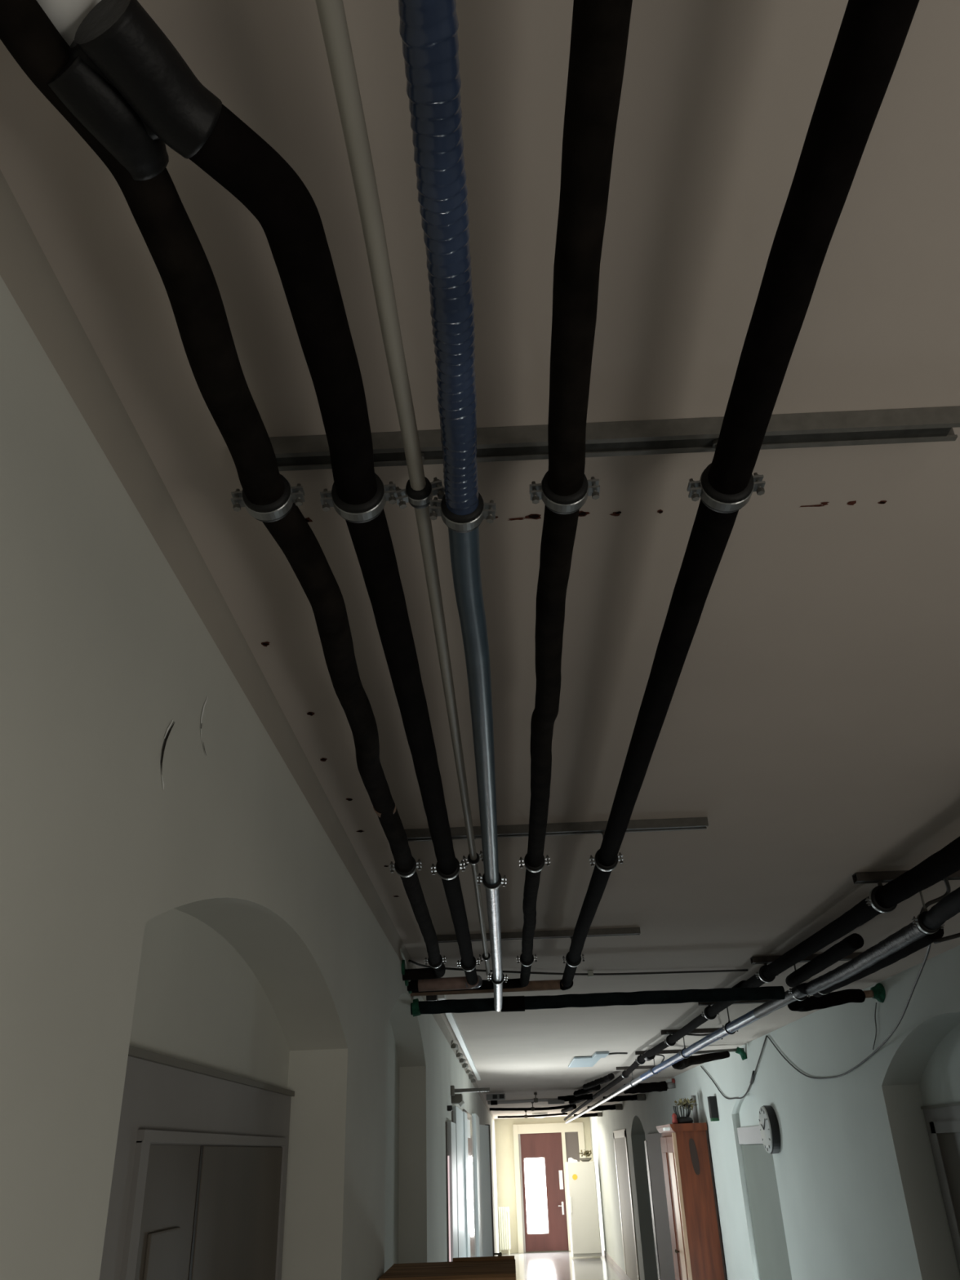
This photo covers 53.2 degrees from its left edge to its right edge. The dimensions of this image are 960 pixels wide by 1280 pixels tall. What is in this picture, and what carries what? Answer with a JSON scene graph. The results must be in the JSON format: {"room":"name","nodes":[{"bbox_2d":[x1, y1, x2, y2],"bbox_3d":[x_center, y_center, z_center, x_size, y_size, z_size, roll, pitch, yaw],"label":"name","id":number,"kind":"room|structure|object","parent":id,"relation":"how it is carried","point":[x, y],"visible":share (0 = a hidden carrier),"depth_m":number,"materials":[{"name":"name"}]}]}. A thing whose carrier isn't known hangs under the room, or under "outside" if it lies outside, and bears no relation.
{"room":"building corridor","nodes":[
{"label":"building corridor","id":0,"kind":"room"},
{"bbox_2d":[0,169,499,1279],"bbox_3d":[-0.150,5.082,8.066,0.161,2.750,33.000,-2,-28,1],"label":"wall","id":1,"kind":"structure","parent":0,"point":[179,878],"depth_m":1.07,"materials":[{"name":"white paint"}]},
{"bbox_2d":[99,1056,291,1279],"bbox_3d":[-0.442,1.711,1.138,0.012,2.185,1.450,-2,-28,1],"label":"trim","id":2,"kind":"structure","parent":1,"relation":"attached to","point":[157,1096],"depth_m":1.49,"materials":[{"name":"wood"}]},
{"bbox_2d":[120,1129,288,1279],"bbox_3d":[-0.426,1.837,1.279,0.014,2.094,0.980,-2,-28,1],"label":"door","id":3,"kind":"structure","parent":1,"relation":"in","point":[196,1212],"depth_m":1.60,"materials":[{"name":"grey wood"}]},
{"bbox_2d":[128,1045,294,1096],"bbox_3d":[-0.474,0.745,1.654,0.020,0.011,1.450,-2,-28,1],"label":"trim","id":4,"kind":"structure","parent":1,"relation":"attached to","point":[135,1052],"depth_m":1.60,"materials":[{"name":"grey"}]},
{"bbox_2d":[411,998,420,1017],"bbox_3d":[-0.271,1.553,4.054,0.039,0.072,0.075,-2,-28,1],"label":"foam collar","id":5,"kind":"object","parent":1,"relation":"attached to","point":[415,1005],"visible":0.94,"depth_m":4.03,"materials":[{"name":"plastic"}]},
{"bbox_2d":[445,1121,450,1262],"bbox_3d":[-0.162,3.874,5.264,0.013,2.200,0.120,-2,-28,1],"label":"window","id":6,"kind":"structure","parent":1,"relation":"in","point":[448,1221],"depth_m":5.56,"materials":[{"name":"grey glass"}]},
{"bbox_2d":[448,1120,457,1262],"bbox_3d":[-0.144,4.027,5.556,0.026,2.205,0.540,-2,-28,1],"label":"door","id":7,"kind":"structure","parent":1,"relation":"in","point":[451,1126],"depth_m":5.79,"materials":[{"name":"white paint"}]},
{"bbox_2d":[451,1093,464,1106],"bbox_3d":[-0.144,3.095,6.443,0.092,0.081,0.171,-2,-28,1],"label":"wall box","id":8,"kind":"object","parent":1,"relation":"attached to","point":[457,1099],"visible":0.87,"depth_m":6.40,"materials":[{"name":"grey"}]},
{"bbox_2d":[451,1106,470,1257],"bbox_3d":[-0.109,4.495,6.552,0.037,2.315,1.660,-2,-28,1],"label":"door","id":9,"kind":"structure","parent":1,"relation":"in","point":[459,1117],"depth_m":6.88,"materials":[{"name":"white paint"}]},
{"bbox_2d":[462,1109,476,1257],"bbox_3d":[-0.065,5.348,8.188,0.019,2.350,1.990,-2,-28,1],"label":"window","id":10,"kind":"structure","parent":1,"relation":"in","point":[469,1117],"depth_m":8.69,"materials":[{"name":"grey glass"}]},
{"bbox_2d":[450,1085,489,1096],"bbox_3d":[-0.067,2.998,6.391,0.265,0.060,0.090,-2,-28,1],"label":"wall bracket","id":11,"kind":"object","parent":1,"relation":"attached to","point":[453,1091],"visible":0.91,"depth_m":6.38,"materials":[{"name":"metal"}]},
{"bbox_2d":[471,1113,483,1257],"bbox_3d":[-0.006,6.106,9.641,0.038,2.380,1.250,-2,-28,1],"label":"door","id":12,"kind":"structure","parent":1,"relation":"in","point":[479,1242],"depth_m":9.57,"materials":[{"name":"white paint"}]},
{"bbox_2d":[479,1124,502,1256],"bbox_3d":[0.112,6.623,10.555,0.248,2.320,0.741,-2,-28,1],"label":"door","id":13,"kind":"structure","parent":1,"relation":"in","point":[485,1132],"depth_m":10.79,"materials":[{"name":"white paint"}]},
{"bbox_2d":[411,0,632,993],"bbox_3d":[0.021,-1.207,-0.958,0.490,0.059,11.128,-1,-28,-2],"label":"insulated pipe","id":14,"kind":"object","parent":1,"relation":"attached to","point":[600,28],"visible":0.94,"depth_m":0.81,"materials":[{"name":"plastic"}]},
{"bbox_2d":[315,0,490,976],"bbox_3d":[-0.138,-1.253,-1.033,0.039,0.025,10.950,-2,-28,1],"label":"pipe","id":15,"kind":"object","parent":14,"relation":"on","point":[331,14],"visible":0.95,"depth_m":0.79,"materials":[{"name":"plastic"}]},
{"bbox_2d":[410,986,785,1014],"bbox_3d":[0.493,1.521,4.048,1.570,0.063,0.064,-2,-28,1],"label":"pipe","id":16,"kind":"object","parent":1,"relation":"attached to","point":[509,1003],"visible":0.97,"depth_m":4.03,"materials":[{"name":"black plastic"}]},
{"bbox_2d":[410,0,919,995],"bbox_3d":[-0.117,-1.188,-0.943,0.672,0.062,11.172,-2,-28,1],"label":"insulated pipe","id":17,"kind":"object","parent":1,"relation":"attached to","point":[872,35],"visible":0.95,"depth_m":0.81,"materials":[{"name":"black plastic"}]},
{"bbox_2d":[68,0,482,991],"bbox_3d":[-0.197,0.501,2.222,0.306,0.072,3.738,-2,-28,1],"label":"insulated pipe","id":18,"kind":"object","parent":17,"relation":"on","point":[118,40],"visible":1,"depth_m":0.75,"materials":[{"name":"black plastic"}]},
{"bbox_2d":[0,0,445,980],"bbox_3d":[-0.219,0.445,2.133,0.173,0.062,3.577,-2,-28,-1],"label":"insulated pipe","id":19,"kind":"object","parent":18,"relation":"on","point":[97,111],"visible":0.97,"depth_m":0.80,"materials":[{"name":"plastic"}]},
{"bbox_2d":[36,0,101,46],"bbox_3d":[-0.267,-0.415,0.605,0.054,0.053,0.062,1,-28,-6],"label":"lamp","id":20,"kind":"object","parent":19,"relation":"attached to","point":[66,15],"visible":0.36,"depth_m":0.60,"materials":[{"name":"white"}]},
{"bbox_2d":[0,0,959,1119],"bbox_3d":[1.016,3.818,8.701,2.900,0.001,33.000,-2,-28,1],"label":"ceiling","id":21,"kind":"structure","parent":0,"point":[812,719],"depth_m":1.12,"materials":[{"name":"paint"}]},
{"bbox_2d":[437,995,480,1082],"bbox_3d":[-0.129,3.235,7.463,0.092,0.062,6.200,-2,-28,1],"label":"duct","id":22,"kind":"object","parent":21,"relation":"attached to","point":[451,1017],"visible":0.98,"depth_m":6.91,"materials":[{"name":"white plastic"}]},
{"bbox_2d":[486,1093,505,1100],"bbox_3d":[0.210,6.101,12.805,0.250,0.075,0.160,-2,-28,1],"label":"junction box","id":23,"kind":"object","parent":21,"relation":"attached to","point":[489,1096],"visible":1,"depth_m":12.74,"materials":[{"name":"black plastic"}]},
{"bbox_2d":[530,1102,534,1111],"bbox_3d":[0.839,7.426,15.287,0.056,0.144,0.056,-2,-28,1],"label":"ceiling hook","id":24,"kind":"object","parent":21,"relation":"attached to","point":[532,1108],"visible":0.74,"depth_m":15.25,"materials":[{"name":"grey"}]},
{"bbox_2d":[489,1103,574,1111],"bbox_3d":[0.827,7.435,15.242,1.358,0.076,0.172,-6,-28,8],"label":"cross line","id":25,"kind":"object","parent":24,"relation":"hanging from","point":[567,1105],"visible":0.95,"depth_m":15.25,"materials":[{"name":"black plastic"}]},
{"bbox_2d":[533,1092,537,1102],"bbox_3d":[0.760,6.242,13.086,0.056,0.125,0.056,-2,-28,1],"label":"ceiling hook","id":26,"kind":"object","parent":21,"relation":"attached to","point":[535,1100],"visible":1,"depth_m":13.06,"materials":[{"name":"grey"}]},
{"bbox_2d":[488,1093,593,1105],"bbox_3d":[0.823,6.270,13.071,1.433,0.107,0.164,-4,-28,4],"label":"cross line","id":27,"kind":"object","parent":26,"relation":"hanging from","point":[560,1100],"visible":0.97,"depth_m":13.04,"materials":[{"name":"grey"}]},
{"bbox_2d":[436,927,640,942],"bbox_3d":[0.201,1.071,3.481,0.757,0.022,0.030,-2,-28,1],"label":"mounting rail","id":28,"kind":"object","parent":21,"relation":"attached to","point":[628,931],"visible":0.65,"depth_m":3.47,"materials":[{"name":"metal"}]},
{"bbox_2d":[424,954,445,968],"bbox_3d":[-0.161,1.136,3.458,0.077,0.090,0.028,-2,-28,1],"label":"clamp","id":29,"kind":"object","parent":28,"relation":"attached to","point":[444,957],"visible":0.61,"depth_m":3.44,"materials":[{"name":"grey"}]},
{"bbox_2d":[457,956,479,971],"bbox_3d":[-0.042,1.138,3.454,0.082,0.105,0.028,-2,-28,1],"label":"clamp","id":30,"kind":"object","parent":28,"relation":"attached to","point":[473,966],"visible":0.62,"depth_m":3.43,"materials":[{"name":"grey"}]},
{"bbox_2d":[488,973,507,985],"bbox_3d":[0.061,1.155,3.441,0.071,0.154,0.028,-2,-28,1],"label":"clamp","id":31,"kind":"object","parent":28,"relation":"attached to","point":[501,981],"visible":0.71,"depth_m":3.41,"materials":[{"name":"grey"}]},
{"bbox_2d":[516,954,537,966],"bbox_3d":[0.167,1.124,3.454,0.074,0.096,0.028,-2,-28,1],"label":"clamp","id":32,"kind":"object","parent":28,"relation":"attached to","point":[535,956],"visible":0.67,"depth_m":3.43,"materials":[{"name":"grey"}]},
{"bbox_2d":[562,936,584,967],"bbox_3d":[0.334,1.121,3.450,0.080,0.104,0.028,-2,-28,1],"label":"clamp","id":33,"kind":"object","parent":28,"relation":"attached to","point":[568,962],"visible":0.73,"depth_m":3.43,"materials":[{"name":"grey"}]},
{"bbox_2d":[404,817,708,841],"bbox_3d":[0.173,0.462,2.339,0.758,0.022,0.030,-2,-28,1],"label":"mounting rail","id":34,"kind":"object","parent":21,"relation":"attached to","point":[694,823],"visible":0.65,"depth_m":2.33,"materials":[{"name":"metal"}]},
{"bbox_2d":[389,840,422,877],"bbox_3d":[-0.179,0.527,2.316,0.077,0.091,0.028,-2,-28,1],"label":"clamp","id":35,"kind":"object","parent":34,"relation":"attached to","point":[392,864],"visible":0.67,"depth_m":2.30,"materials":[{"name":"grey"}]},
{"bbox_2d":[431,857,465,879],"bbox_3d":[-0.077,0.527,2.312,0.082,0.101,0.028,-2,-28,1],"label":"clamp","id":36,"kind":"object","parent":34,"relation":"attached to","point":[459,867],"visible":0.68,"depth_m":2.29,"materials":[{"name":"grey"}]},
{"bbox_2d":[462,836,483,866],"bbox_3d":[-0.016,0.511,2.319,0.054,0.072,0.028,-2,-28,1],"label":"clamp","id":37,"kind":"object","parent":34,"relation":"attached to","point":[470,861],"visible":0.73,"depth_m":2.30,"materials":[{"name":"grey"}]},
{"bbox_2d":[476,872,506,890],"bbox_3d":[0.027,0.535,2.304,0.071,0.130,0.028,-2,-28,1],"label":"clamp","id":38,"kind":"object","parent":34,"relation":"attached to","point":[491,887],"visible":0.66,"depth_m":2.27,"materials":[{"name":"grey"}]},
{"bbox_2d":[519,853,550,872],"bbox_3d":[0.130,0.514,2.312,0.074,0.092,0.028,-2,-28,1],"label":"clamp","id":39,"kind":"object","parent":34,"relation":"attached to","point":[547,858],"visible":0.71,"depth_m":2.29,"materials":[{"name":"grey"}]},
{"bbox_2d":[589,831,623,871],"bbox_3d":[0.302,0.508,2.309,0.080,0.096,0.028,-2,-28,1],"label":"clamp","id":40,"kind":"object","parent":34,"relation":"attached to","point":[606,868],"visible":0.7,"depth_m":2.29,"materials":[{"name":"grey"}]},
{"bbox_2d":[408,959,748,977],"bbox_3d":[0.427,1.438,4.178,1.592,0.026,0.209,8,-30,-18],"label":"wire","id":41,"kind":"object","parent":21,"relation":"attached to","point":[590,973],"visible":0.84,"depth_m":4.29,"materials":[{"name":"grey"}]},
{"bbox_2d":[573,1084,600,1096],"bbox_3d":[1.353,5.686,12.117,0.095,0.079,1.414,1,-28,-6],"label":"insulated pipe","id":42,"kind":"object","parent":21,"relation":"attached to","point":[582,1091],"visible":0.74,"depth_m":12.09,"materials":[{"name":"black plastic"}]},
{"bbox_2d":[568,1051,627,1067],"bbox_3d":[0.965,3.713,8.479,0.398,0.023,1.423,2,-28,-8],"label":"recessed light","id":43,"kind":"object","parent":21,"relation":"in","point":[584,1061],"visible":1,"depth_m":8.34,"materials":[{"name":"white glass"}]},
{"bbox_2d":[582,1072,614,1089],"bbox_3d":[1.313,4.911,10.660,0.082,0.069,1.709,0,-28,-4],"label":"insulated pipe","id":44,"kind":"object","parent":21,"relation":"attached to","point":[610,1077],"visible":1,"depth_m":10.50,"materials":[{"name":"black plastic"}]},
{"bbox_2d":[269,405,959,471],"bbox_3d":[0.133,-0.221,1.056,0.783,0.024,0.030,-2,-28,1],"label":"mounting rail","id":45,"kind":"object","parent":21,"relation":"attached to","point":[922,424],"visible":0.61,"depth_m":1.04,"materials":[{"name":"metal"}]},
{"bbox_2d":[231,474,304,522],"bbox_3d":[-0.228,-0.164,1.038,0.077,0.075,0.028,-2,-28,1],"label":"clamp","id":46,"kind":"object","parent":45,"relation":"attached to","point":[275,511],"visible":0.61,"depth_m":1.02,"materials":[{"name":"grey"}]},
{"bbox_2d":[320,473,396,523],"bbox_3d":[-0.130,-0.165,1.036,0.082,0.081,0.028,-2,-28,1],"label":"clamp","id":47,"kind":"object","parent":45,"relation":"attached to","point":[366,512],"visible":0.66,"depth_m":1.02,"materials":[{"name":"grey"}]},
{"bbox_2d":[394,453,444,508],"bbox_3d":[-0.065,-0.173,1.038,0.054,0.070,0.028,-2,-28,1],"label":"clamp","id":48,"kind":"object","parent":45,"relation":"attached to","point":[420,499],"visible":0.83,"depth_m":1.02,"materials":[{"name":"grey"}]},
{"bbox_2d":[428,492,496,533],"bbox_3d":[-0.019,-0.162,1.030,0.071,0.100,0.028,-2,-28,1],"label":"clamp","id":49,"kind":"object","parent":45,"relation":"attached to","point":[468,522],"visible":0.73,"depth_m":1.01,"materials":[{"name":"grey"}]},
{"bbox_2d":[529,470,599,514],"bbox_3d":[0.090,-0.174,1.033,0.074,0.082,0.028,-2,-28,1],"label":"clamp","id":50,"kind":"object","parent":45,"relation":"attached to","point":[561,504],"visible":0.71,"depth_m":1.02,"materials":[{"name":"grey"}]},
{"bbox_2d":[686,438,765,513],"bbox_3d":[0.261,-0.178,1.030,0.080,0.089,0.028,-2,-28,1],"label":"clamp","id":51,"kind":"object","parent":45,"relation":"attached to","point":[718,502],"visible":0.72,"depth_m":1.01,"materials":[{"name":"grey"}]},
{"bbox_2d":[616,1065,656,1070],"bbox_3d":[1.550,4.207,9.439,0.420,0.026,0.038,-2,-28,1],"label":"rail","id":52,"kind":"object","parent":21,"relation":"attached to","point":[646,1066],"visible":0.62,"depth_m":9.42,"materials":[{"name":"metal"}]},
{"bbox_2d":[635,1049,681,1054],"bbox_3d":[1.511,3.422,7.966,0.440,0.026,0.038,-2,-28,1],"label":"rail","id":53,"kind":"object","parent":21,"relation":"attached to","point":[663,1051],"visible":0.64,"depth_m":7.95,"materials":[{"name":"metal"}]},
{"bbox_2d":[660,1027,719,1035],"bbox_3d":[1.466,2.688,6.590,0.440,0.026,0.038,-2,-28,1],"label":"rail","id":54,"kind":"object","parent":21,"relation":"attached to","point":[695,1030],"visible":0.6,"depth_m":6.58,"materials":[{"name":"metal"}]},
{"bbox_2d":[697,1000,768,1005],"bbox_3d":[1.446,1.982,5.267,0.490,0.026,0.038,-2,-28,1],"label":"rail","id":55,"kind":"object","parent":21,"relation":"attached to","point":[759,1001],"visible":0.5,"depth_m":5.25,"materials":[{"name":"metal"}]},
{"bbox_2d":[750,951,862,964],"bbox_3d":[1.433,1.360,4.102,0.540,0.026,0.038,-2,-28,1],"label":"rail","id":56,"kind":"object","parent":21,"relation":"attached to","point":[760,959],"visible":0.38,"depth_m":4.09,"materials":[{"name":"metal"}]},
{"bbox_2d":[755,963,775,982],"bbox_3d":[1.219,1.415,4.080,0.095,0.080,0.028,-2,-28,1],"label":"clamp","id":57,"kind":"object","parent":56,"relation":"attached to","point":[762,967],"visible":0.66,"depth_m":4.07,"materials":[{"name":"grey"}]},
{"bbox_2d":[852,870,959,884],"bbox_3d":[1.531,0.695,2.866,0.820,0.026,0.038,-2,-28,1],"label":"rail","id":58,"kind":"object","parent":21,"relation":"attached to","point":[861,877],"visible":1,"depth_m":2.85,"materials":[{"name":"metal"}]},
{"bbox_2d":[865,881,897,913],"bbox_3d":[1.193,0.761,2.842,0.103,0.092,0.028,-2,-28,1],"label":"clamp","id":59,"kind":"object","parent":58,"relation":"attached to","point":[872,900],"visible":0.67,"depth_m":2.83,"materials":[{"name":"grey"}]},
{"bbox_2d":[911,890,944,933],"bbox_3d":[1.308,0.785,2.826,0.088,0.156,0.028,-2,-28,1],"label":"clamp","id":60,"kind":"object","parent":58,"relation":"attached to","point":[918,921],"visible":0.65,"depth_m":2.80,"materials":[{"name":"grey"}]},
{"bbox_2d":[920,877,951,912],"bbox_3d":[1.394,0.761,2.899,0.073,0.097,0.218,-2,-28,1],"label":"cable","id":61,"kind":"object","parent":58,"relation":"hanging from","point":[945,880],"visible":0.67,"depth_m":2.94,"materials":[{"name":"grey plastic"}]},
{"bbox_2d":[494,1116,592,1253],"bbox_3d":[1.546,12.789,22.607,2.900,2.750,0.001,-2,-28,1],"label":"wall","id":62,"kind":"structure","parent":0,"point":[504,1153],"depth_m":22.85,"materials":[{"name":"beige paint"}]},
{"bbox_2d":[512,1121,585,1253],"bbox_3d":[1.679,12.808,22.513,1.695,2.620,0.141,-2,-28,1],"label":"door","id":63,"kind":"structure","parent":62,"relation":"in","point":[542,1206],"depth_m":22.57,"materials":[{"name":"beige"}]},
{"bbox_2d":[502,1250,625,1279],"bbox_3d":[1.106,6.242,7.406,2.900,0.001,33.000,-2,-28,1],"label":"floor","id":64,"kind":"structure","parent":0,"point":[547,1265],"depth_m":18.93,"materials":[{"name":"tile"}]},
{"bbox_2d":[378,1255,515,1279],"bbox_3d":[-0.056,2.620,2.418,0.380,1.762,0.407,-2,-28,1],"label":"tall cabinet","id":65,"kind":"object","parent":64,"relation":"on","point":[484,1268],"visible":1,"depth_m":2.79,"materials":[{"name":"brown wood"}]},
{"bbox_2d":[497,1206,511,1254],"bbox_3d":[0.560,13.437,21.818,0.260,0.930,0.240,-2,-28,1],"label":"radiator","id":66,"kind":"object","parent":64,"relation":"on","point":[505,1243],"visible":1,"depth_m":21.81,"materials":[{"name":"white metal"}]},
{"bbox_2d":[565,1160,601,1257],"bbox_3d":[2.245,12.356,20.879,0.610,1.760,0.655,-2,-28,1],"label":"tall cabinet","id":67,"kind":"object","parent":64,"relation":"on","point":[583,1207],"visible":1,"depth_m":20.61,"materials":[{"name":"white paint"}]},
{"bbox_2d":[578,1148,592,1161],"bbox_3d":[2.367,11.429,21.283,0.358,0.246,0.359,10,-30,-21],"label":"dried plant","id":68,"kind":"object","parent":67,"relation":"on","point":[587,1153],"visible":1,"depth_m":21.20,"materials":[{"name":"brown plant"}]},
{"bbox_2d":[656,1122,726,1279],"bbox_3d":[2.066,5.910,9.223,0.370,2.235,1.010,-2,-28,1],"label":"wardrobe","id":69,"kind":"object","parent":64,"relation":"on","point":[691,1196],"visible":0.99,"depth_m":9.09,"materials":[{"name":"brown wood"}]},
{"bbox_2d":[673,1097,697,1123],"bbox_3d":[2.029,4.653,9.492,0.241,0.234,0.221,-15,-31,22],"label":"potted plant","id":70,"kind":"object","parent":69,"relation":"on","point":[687,1104],"visible":0.96,"depth_m":9.47,"materials":[{"name":"green plant"}]},
{"bbox_2d":[676,1116,693,1123],"bbox_3d":[2.003,4.730,9.452,0.190,0.062,0.190,-2,-28,1],"label":"basket","id":71,"kind":"object","parent":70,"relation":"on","point":[680,1119],"depth_m":9.38,"materials":[{"name":"black plastic"}]},
{"bbox_2d":[691,1095,698,1123],"bbox_3d":[2.163,4.723,9.654,0.052,0.254,0.048,-2,-28,1],"label":"paper roll","id":72,"kind":"object","parent":69,"relation":"on","point":[695,1108],"visible":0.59,"depth_m":9.63,"materials":[{"name":"paper"}]},
{"bbox_2d":[564,835,959,1120],"bbox_3d":[1.393,3.587,8.143,0.153,0.085,31.780,-3,-28,1],"label":"insulated pipe","id":73,"kind":"object","parent":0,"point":[945,862],"visible":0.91,"depth_m":3.10,"materials":[{"name":"black plastic"}]},
{"bbox_2d":[589,945,959,1279],"bbox_3d":[2.320,4.976,8.040,0.220,2.750,33.000,-2,-28,1],"label":"wall","id":74,"kind":"structure","parent":0,"point":[860,1191],"depth_m":5.65,"materials":[{"name":"white paint"}]},
{"bbox_2d":[573,1111,602,1117],"bbox_3d":[2.244,9.874,19.945,0.591,0.089,0.088,-2,-28,1],"label":"stub","id":75,"kind":"object","parent":74,"relation":"attached to","point":[598,1113],"visible":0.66,"depth_m":19.91,"materials":[{"name":"black plastic"}]},
{"bbox_2d":[586,1103,622,1111],"bbox_3d":[2.124,7.954,16.324,0.591,0.103,0.102,-2,-28,1],"label":"stub","id":76,"kind":"object","parent":74,"relation":"attached to","point":[616,1106],"visible":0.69,"depth_m":16.29,"materials":[{"name":"black plastic"}]},
{"bbox_2d":[600,1246,631,1279],"bbox_3d":[2.518,10.534,15.642,0.020,0.100,14.150,-2,-28,1],"label":"baseboard","id":77,"kind":"structure","parent":74,"relation":"attached to","point":[606,1255],"depth_m":18.38,"materials":[{"name":"grey"}]},
{"bbox_2d":[603,1093,645,1102],"bbox_3d":[2.030,6.444,13.504,0.591,0.094,0.092,-2,-28,1],"label":"stub","id":78,"kind":"object","parent":74,"relation":"attached to","point":[638,1096],"visible":0.81,"depth_m":13.47,"materials":[{"name":"black plastic"}]},
{"bbox_2d":[613,1128,639,1279],"bbox_3d":[2.491,9.673,16.386,0.014,2.320,2.150,-2,-28,1],"label":"door","id":79,"kind":"structure","parent":74,"relation":"in","point":[624,1191],"depth_m":16.32,"materials":[{"name":"beige"}]},
{"bbox_2d":[623,1078,675,1093],"bbox_3d":[1.944,5.116,10.999,0.607,0.146,0.119,3,-29,-9],"label":"stub","id":80,"kind":"object","parent":74,"relation":"attached to","point":[663,1086],"visible":0.89,"depth_m":10.96,"materials":[{"name":"black plastic"}]},
{"bbox_2d":[644,1133,675,1279],"bbox_3d":[2.322,7.185,11.601,0.032,2.190,3.360,-2,-28,1],"label":"door","id":81,"kind":"structure","parent":74,"relation":"in","point":[660,1222],"depth_m":12.46,"materials":[{"name":"grey"}]},
{"bbox_2d":[671,1048,744,1069],"bbox_3d":[1.752,3.338,7.631,0.725,0.158,0.283,13,-32,-26],"label":"pipe","id":82,"kind":"object","parent":74,"relation":"attached to","point":[713,1055],"visible":0.8,"depth_m":7.66,"materials":[{"name":"plastic"}]},
{"bbox_2d":[707,1096,719,1121],"bbox_3d":[2.158,4.336,8.874,0.064,0.205,0.100,-2,-28,1],"label":"sign box","id":83,"kind":"object","parent":74,"relation":"attached to","point":[712,1100],"visible":1,"depth_m":8.84,"materials":[{"name":"black plastic"}]},
{"bbox_2d":[700,1035,767,1099],"bbox_3d":[2.141,3.709,8.160,0.024,0.368,2.774,-2,-28,1],"label":"cable","id":84,"kind":"object","parent":74,"relation":"attached to","point":[753,1073],"visible":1,"depth_m":7.52,"materials":[{"name":"grey plastic"}]},
{"bbox_2d":[735,1046,746,1060],"bbox_3d":[2.099,3.321,7.704,0.089,0.102,0.056,-2,-28,1],"label":"foam collar","id":85,"kind":"object","parent":74,"relation":"attached to","point":[739,1051],"visible":1,"depth_m":7.69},
{"bbox_2d":[737,1125,791,1279],"bbox_3d":[2.236,4.844,7.178,0.033,2.155,1.230,-2,-28,1],"label":"door","id":86,"kind":"structure","parent":74,"relation":"in","point":[771,1250],"depth_m":7.45,"materials":[{"name":"white"}]},
{"bbox_2d":[758,1105,780,1154],"bbox_3d":[2.098,3.555,6.969,0.078,0.314,0.314,-2,-28,1],"label":"wall clock","id":87,"kind":"object","parent":74,"relation":"attached to","point":[768,1122],"visible":1,"depth_m":6.88,"materials":[{"name":"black plastic"}]},
{"bbox_2d":[787,988,873,1011],"bbox_3d":[1.775,1.822,4.850,0.511,0.106,0.129,4,-29,-11],"label":"pipe","id":88,"kind":"object","parent":74,"relation":"attached to","point":[846,996],"visible":0.78,"depth_m":4.84,"materials":[{"name":"black plastic"}]},
{"bbox_2d":[766,943,931,1079],"bbox_3d":[1.876,1.970,4.881,0.291,0.372,4.632,-6,-28,7],"label":"cable","id":89,"kind":"object","parent":74,"relation":"attached to","point":[929,945],"visible":0.94,"depth_m":4.65,"materials":[{"name":"grey plastic"}]},
{"bbox_2d":[870,982,885,1002],"bbox_3d":[2.020,1.790,4.870,0.057,0.095,0.104,-2,-28,1],"label":"foam collar","id":90,"kind":"object","parent":74,"relation":"attached to","point":[879,993],"visible":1,"depth_m":4.85,"materials":[{"name":"plastic"}]},
{"bbox_2d":[920,1102,959,1109],"bbox_3d":[2.219,1.960,4.091,0.020,0.012,1.750,-2,-28,1],"label":"trim","id":91,"kind":"structure","parent":74,"relation":"attached to","point":[952,1104],"depth_m":4.64,"materials":[{"name":"grey"}]},
{"bbox_2d":[923,1105,959,1272],"bbox_3d":[2.259,2.921,3.577,0.012,2.172,1.750,-2,-28,1],"label":"trim","id":92,"kind":"structure","parent":74,"relation":"attached to","point":[951,1113],"depth_m":4.65,"materials":[{"name":"wood"}]},
{"bbox_2d":[928,1120,959,1256],"bbox_3d":[2.255,2.998,3.655,0.016,2.110,1.400,-2,-28,1],"label":"door","id":93,"kind":"structure","parent":74,"relation":"in","point":[945,1134],"depth_m":4.56,"materials":[{"name":"wood"}]},
{"label":"wall","id":94,"kind":"structure","parent":0,"visible":0},
{"bbox_2d":[398,0,502,1011],"bbox_3d":[-0.079,-1.139,-0.930,0.056,0.103,11.242,-2,-28,1],"label":"pipe","id":95,"kind":"object","parent":94,"relation":"attached to","point":[428,28],"visible":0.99,"depth_m":0.77,"materials":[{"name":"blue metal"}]},
{"bbox_2d":[564,886,959,1123],"bbox_3d":[1.493,3.674,8.149,0.150,0.054,31.880,-3,-28,1],"label":"pipe","id":96,"kind":"object","parent":94,"relation":"attached to","point":[948,906],"visible":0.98,"depth_m":3.64,"materials":[{"name":"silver metal"}]},
{"bbox_2d":[785,933,863,987],"bbox_3d":[1.294,1.227,3.645,0.058,0.056,0.871,-2,-28,1],"label":"insulated pipe","id":97,"kind":"object","parent":96,"relation":"attached to","point":[853,942],"visible":1,"depth_m":3.52,"materials":[{"name":"black plastic"}]},
{"bbox_2d":[813,926,943,997],"bbox_3d":[1.428,1.197,3.538,0.076,0.065,1.306,-2,-28,1],"label":"insulated pipe","id":98,"kind":"object","parent":96,"relation":"attached to","point":[927,940],"visible":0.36,"depth_m":3.30,"materials":[{"name":"black plastic"}]},
{"bbox_2d":[933,933,959,943],"bbox_3d":[1.477,0.797,2.725,0.018,0.047,0.457,12,-31,-25],"label":"cable","id":99,"kind":"object","parent":96,"relation":"attached to","point":[955,935],"visible":1,"depth_m":2.85,"materials":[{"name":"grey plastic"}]},
{"bbox_3d":[0.890,9.212,18.641,0.056,0.137,0.056,-2,-28,1],"label":"ceiling hook","id":100,"kind":"object","parent":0,"visible":0},
{"bbox_2d":[497,1112,567,1118],"bbox_3d":[1.020,9.226,18.612,1.358,0.055,0.107,-4,-28,4],"label":"cross line","id":101,"kind":"object","parent":100,"relation":"hanging from","point":[562,1113],"visible":1,"depth_m":18.61,"materials":[{"name":"black plastic"}]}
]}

